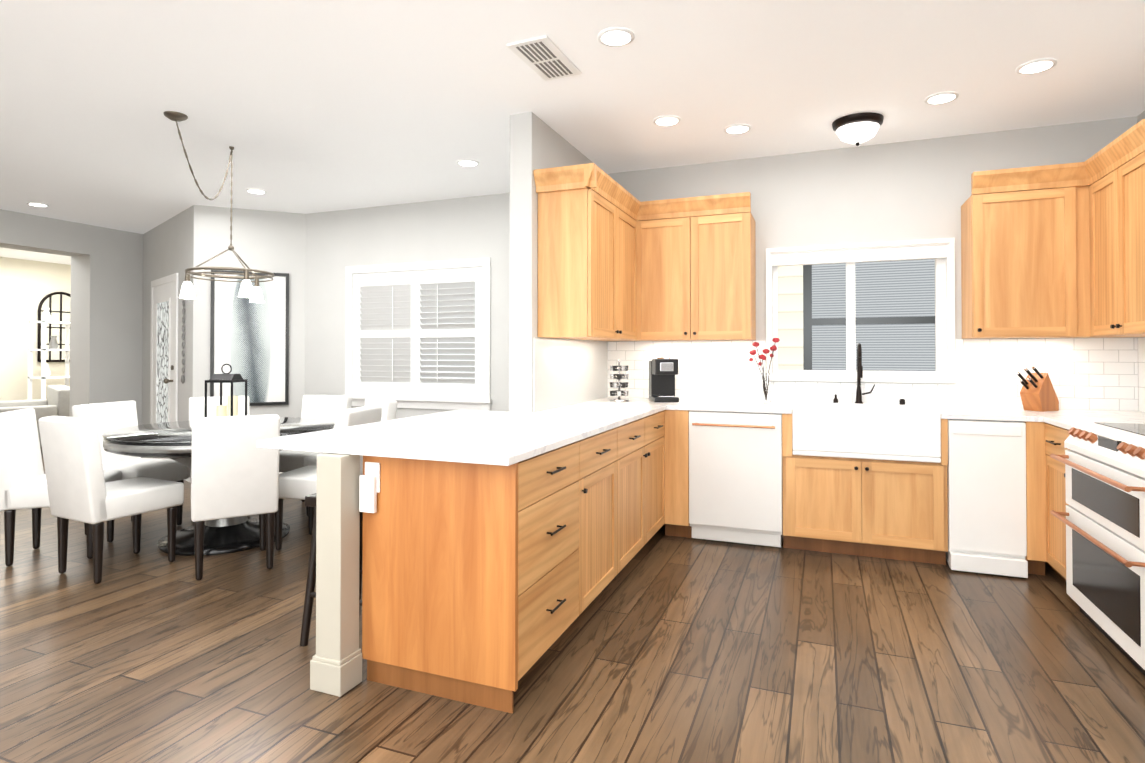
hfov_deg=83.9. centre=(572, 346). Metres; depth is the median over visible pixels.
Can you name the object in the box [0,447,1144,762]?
floor
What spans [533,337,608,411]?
tile backsplash
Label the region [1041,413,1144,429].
countertop
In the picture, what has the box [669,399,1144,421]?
countertop
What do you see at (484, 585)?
base cabinet
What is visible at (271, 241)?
wall
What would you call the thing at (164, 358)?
door
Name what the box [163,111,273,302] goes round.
pendant chandelier
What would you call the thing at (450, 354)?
backdrop
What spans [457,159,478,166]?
recessed light
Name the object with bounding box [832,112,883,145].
light
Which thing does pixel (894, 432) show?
farmhouse sink
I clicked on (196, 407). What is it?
chair
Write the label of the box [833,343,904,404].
bridge faucet
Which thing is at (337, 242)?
wall
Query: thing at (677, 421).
base cabinet
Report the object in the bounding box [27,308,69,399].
shelf unit
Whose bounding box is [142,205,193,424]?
wall
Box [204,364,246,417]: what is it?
lantern
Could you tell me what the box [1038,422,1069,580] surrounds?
base cabinet
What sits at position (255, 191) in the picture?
recessed light
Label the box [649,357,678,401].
coffee maker
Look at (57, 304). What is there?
arched mirror
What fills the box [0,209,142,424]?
wall
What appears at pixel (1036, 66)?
recessed light
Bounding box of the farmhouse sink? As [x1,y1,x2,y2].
[792,402,940,462]
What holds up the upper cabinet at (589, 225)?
attached to the wall at (536, 142)
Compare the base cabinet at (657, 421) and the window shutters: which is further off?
the window shutters
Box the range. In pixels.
[1050,422,1144,675]
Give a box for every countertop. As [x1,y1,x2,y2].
[257,397,680,465]
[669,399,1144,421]
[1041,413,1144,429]
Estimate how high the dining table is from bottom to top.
0.762 m
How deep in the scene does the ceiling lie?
3.52 m
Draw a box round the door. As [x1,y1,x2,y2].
[150,273,178,458]
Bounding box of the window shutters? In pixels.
[342,258,491,410]
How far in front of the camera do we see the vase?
4.57 m
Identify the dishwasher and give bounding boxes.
[689,411,782,547]
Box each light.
[27,202,48,206]
[246,188,266,193]
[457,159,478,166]
[598,27,634,46]
[653,115,680,125]
[724,124,750,133]
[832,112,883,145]
[925,91,958,104]
[1016,58,1056,73]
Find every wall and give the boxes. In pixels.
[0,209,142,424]
[0,257,70,400]
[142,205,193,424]
[193,205,305,417]
[305,193,509,418]
[509,112,593,411]
[608,116,1138,410]
[1137,111,1144,337]
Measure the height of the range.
0.934 m
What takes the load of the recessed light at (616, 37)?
in the ceiling
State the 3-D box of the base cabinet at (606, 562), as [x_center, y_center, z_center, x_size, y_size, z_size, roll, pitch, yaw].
[-0.147,0.863,3.226,0.622,0.884,0.618,0,-1,21]
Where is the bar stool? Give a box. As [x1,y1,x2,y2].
[300,493,362,646]
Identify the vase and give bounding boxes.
[749,338,779,402]
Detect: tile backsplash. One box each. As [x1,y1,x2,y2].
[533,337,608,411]
[609,338,1136,410]
[1137,337,1144,411]
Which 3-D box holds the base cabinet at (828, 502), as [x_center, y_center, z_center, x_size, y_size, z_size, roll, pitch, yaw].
[1.699,1.007,4.272,0.520,0.620,0.622,0,-1,21]
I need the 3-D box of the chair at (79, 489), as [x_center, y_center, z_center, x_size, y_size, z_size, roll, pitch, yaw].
[-2.704,0.855,3.754,0.440,0.913,0.572,0,-1,26]
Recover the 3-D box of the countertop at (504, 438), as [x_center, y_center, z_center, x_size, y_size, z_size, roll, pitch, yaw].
[-0.232,0.411,3.711,1.153,0.030,2.850,0,-1,21]
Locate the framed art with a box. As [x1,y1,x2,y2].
[210,270,288,405]
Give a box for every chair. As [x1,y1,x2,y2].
[0,408,121,565]
[38,416,183,583]
[72,401,188,535]
[188,396,249,521]
[191,414,279,579]
[275,405,381,549]
[279,395,351,515]
[304,397,396,466]
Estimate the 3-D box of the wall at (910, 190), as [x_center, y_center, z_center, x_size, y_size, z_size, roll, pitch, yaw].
[1.986,-0.049,4.607,3.610,2.740,0.150,0,-1,21]
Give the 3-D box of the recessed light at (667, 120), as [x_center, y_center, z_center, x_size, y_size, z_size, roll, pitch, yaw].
[0.595,-1.420,4.012,0.170,0.010,0.170,0,-1,21]
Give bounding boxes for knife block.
[1016,366,1058,411]
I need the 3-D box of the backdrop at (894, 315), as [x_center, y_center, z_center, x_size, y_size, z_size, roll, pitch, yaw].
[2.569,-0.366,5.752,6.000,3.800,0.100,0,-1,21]
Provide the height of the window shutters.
1.415 m
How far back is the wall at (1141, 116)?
3.89 m
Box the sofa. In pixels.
[0,385,69,446]
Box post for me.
[310,453,361,696]
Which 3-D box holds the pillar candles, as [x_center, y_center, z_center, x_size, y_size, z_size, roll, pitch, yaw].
[-2.508,0.449,4.626,0.149,0.180,0.068,0,-1,0]
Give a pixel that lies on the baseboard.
(189, 479)
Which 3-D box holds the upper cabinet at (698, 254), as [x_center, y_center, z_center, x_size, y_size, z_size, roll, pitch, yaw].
[0.908,-0.557,4.746,0.845,1.020,0.385,0,-1,21]
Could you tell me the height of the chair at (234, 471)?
0.913 m
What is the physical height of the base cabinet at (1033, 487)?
0.884 m
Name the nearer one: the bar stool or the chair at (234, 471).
the bar stool
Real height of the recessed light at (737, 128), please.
0.010 m
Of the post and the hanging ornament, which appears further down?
the post
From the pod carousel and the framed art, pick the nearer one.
the pod carousel
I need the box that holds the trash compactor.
[946,419,1027,577]
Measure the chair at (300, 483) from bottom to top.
0.913 m
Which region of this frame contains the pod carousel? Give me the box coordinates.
[609,360,628,401]
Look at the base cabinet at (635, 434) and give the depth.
3.70 m
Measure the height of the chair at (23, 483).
0.913 m
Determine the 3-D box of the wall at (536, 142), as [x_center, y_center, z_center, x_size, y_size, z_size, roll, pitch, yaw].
[0.021,-0.047,4.745,0.150,2.740,1.850,0,-1,21]
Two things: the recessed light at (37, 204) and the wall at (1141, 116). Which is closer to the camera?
the wall at (1141, 116)
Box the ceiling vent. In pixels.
[507,35,581,80]
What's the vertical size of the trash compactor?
0.877 m
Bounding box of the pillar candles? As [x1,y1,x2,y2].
[216,396,237,416]
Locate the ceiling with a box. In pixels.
[0,0,1144,264]
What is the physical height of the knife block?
0.277 m
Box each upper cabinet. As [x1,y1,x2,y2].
[533,163,640,340]
[641,192,755,340]
[961,159,1092,338]
[1089,119,1144,337]
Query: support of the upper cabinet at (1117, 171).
attached to the wall at (1141, 116)
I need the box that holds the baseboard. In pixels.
[141,457,283,482]
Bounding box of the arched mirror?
[37,292,70,361]
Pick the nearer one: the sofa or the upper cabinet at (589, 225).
the upper cabinet at (589, 225)
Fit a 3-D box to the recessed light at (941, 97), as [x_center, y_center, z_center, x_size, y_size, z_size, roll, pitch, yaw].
[2.118,-1.424,3.656,0.170,0.010,0.170,0,-1,21]
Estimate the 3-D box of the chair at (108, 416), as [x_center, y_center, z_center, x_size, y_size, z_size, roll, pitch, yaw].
[-3.169,0.864,4.583,0.572,0.913,0.440,0,-1,13]
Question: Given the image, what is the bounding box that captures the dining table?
[102,417,334,555]
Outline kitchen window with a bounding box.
[766,238,955,382]
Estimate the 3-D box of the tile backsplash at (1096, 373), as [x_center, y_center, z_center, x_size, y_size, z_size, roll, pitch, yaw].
[1.887,0.179,4.556,3.454,0.452,0.009,0,-1,21]
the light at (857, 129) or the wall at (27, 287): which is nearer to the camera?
the light at (857, 129)
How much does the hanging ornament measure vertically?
0.911 m
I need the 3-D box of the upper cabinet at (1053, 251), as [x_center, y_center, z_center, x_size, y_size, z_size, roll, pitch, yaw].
[2.832,-0.566,3.991,0.620,1.020,0.385,0,-1,21]
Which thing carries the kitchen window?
in the wall at (910, 190)
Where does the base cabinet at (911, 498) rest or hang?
on the floor
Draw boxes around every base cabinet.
[359,437,589,712]
[590,425,625,602]
[622,415,649,564]
[650,410,665,538]
[666,410,691,537]
[782,438,873,556]
[874,454,947,564]
[1022,421,1041,574]
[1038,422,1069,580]
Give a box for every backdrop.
[421,305,474,383]
[778,259,935,370]
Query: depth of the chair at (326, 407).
5.39 m
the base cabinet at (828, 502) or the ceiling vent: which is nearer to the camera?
the ceiling vent
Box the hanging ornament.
[181,299,184,383]
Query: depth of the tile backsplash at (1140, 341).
3.88 m
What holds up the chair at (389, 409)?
on the floor
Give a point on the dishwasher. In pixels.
(735, 480)
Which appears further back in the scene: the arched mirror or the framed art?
the arched mirror

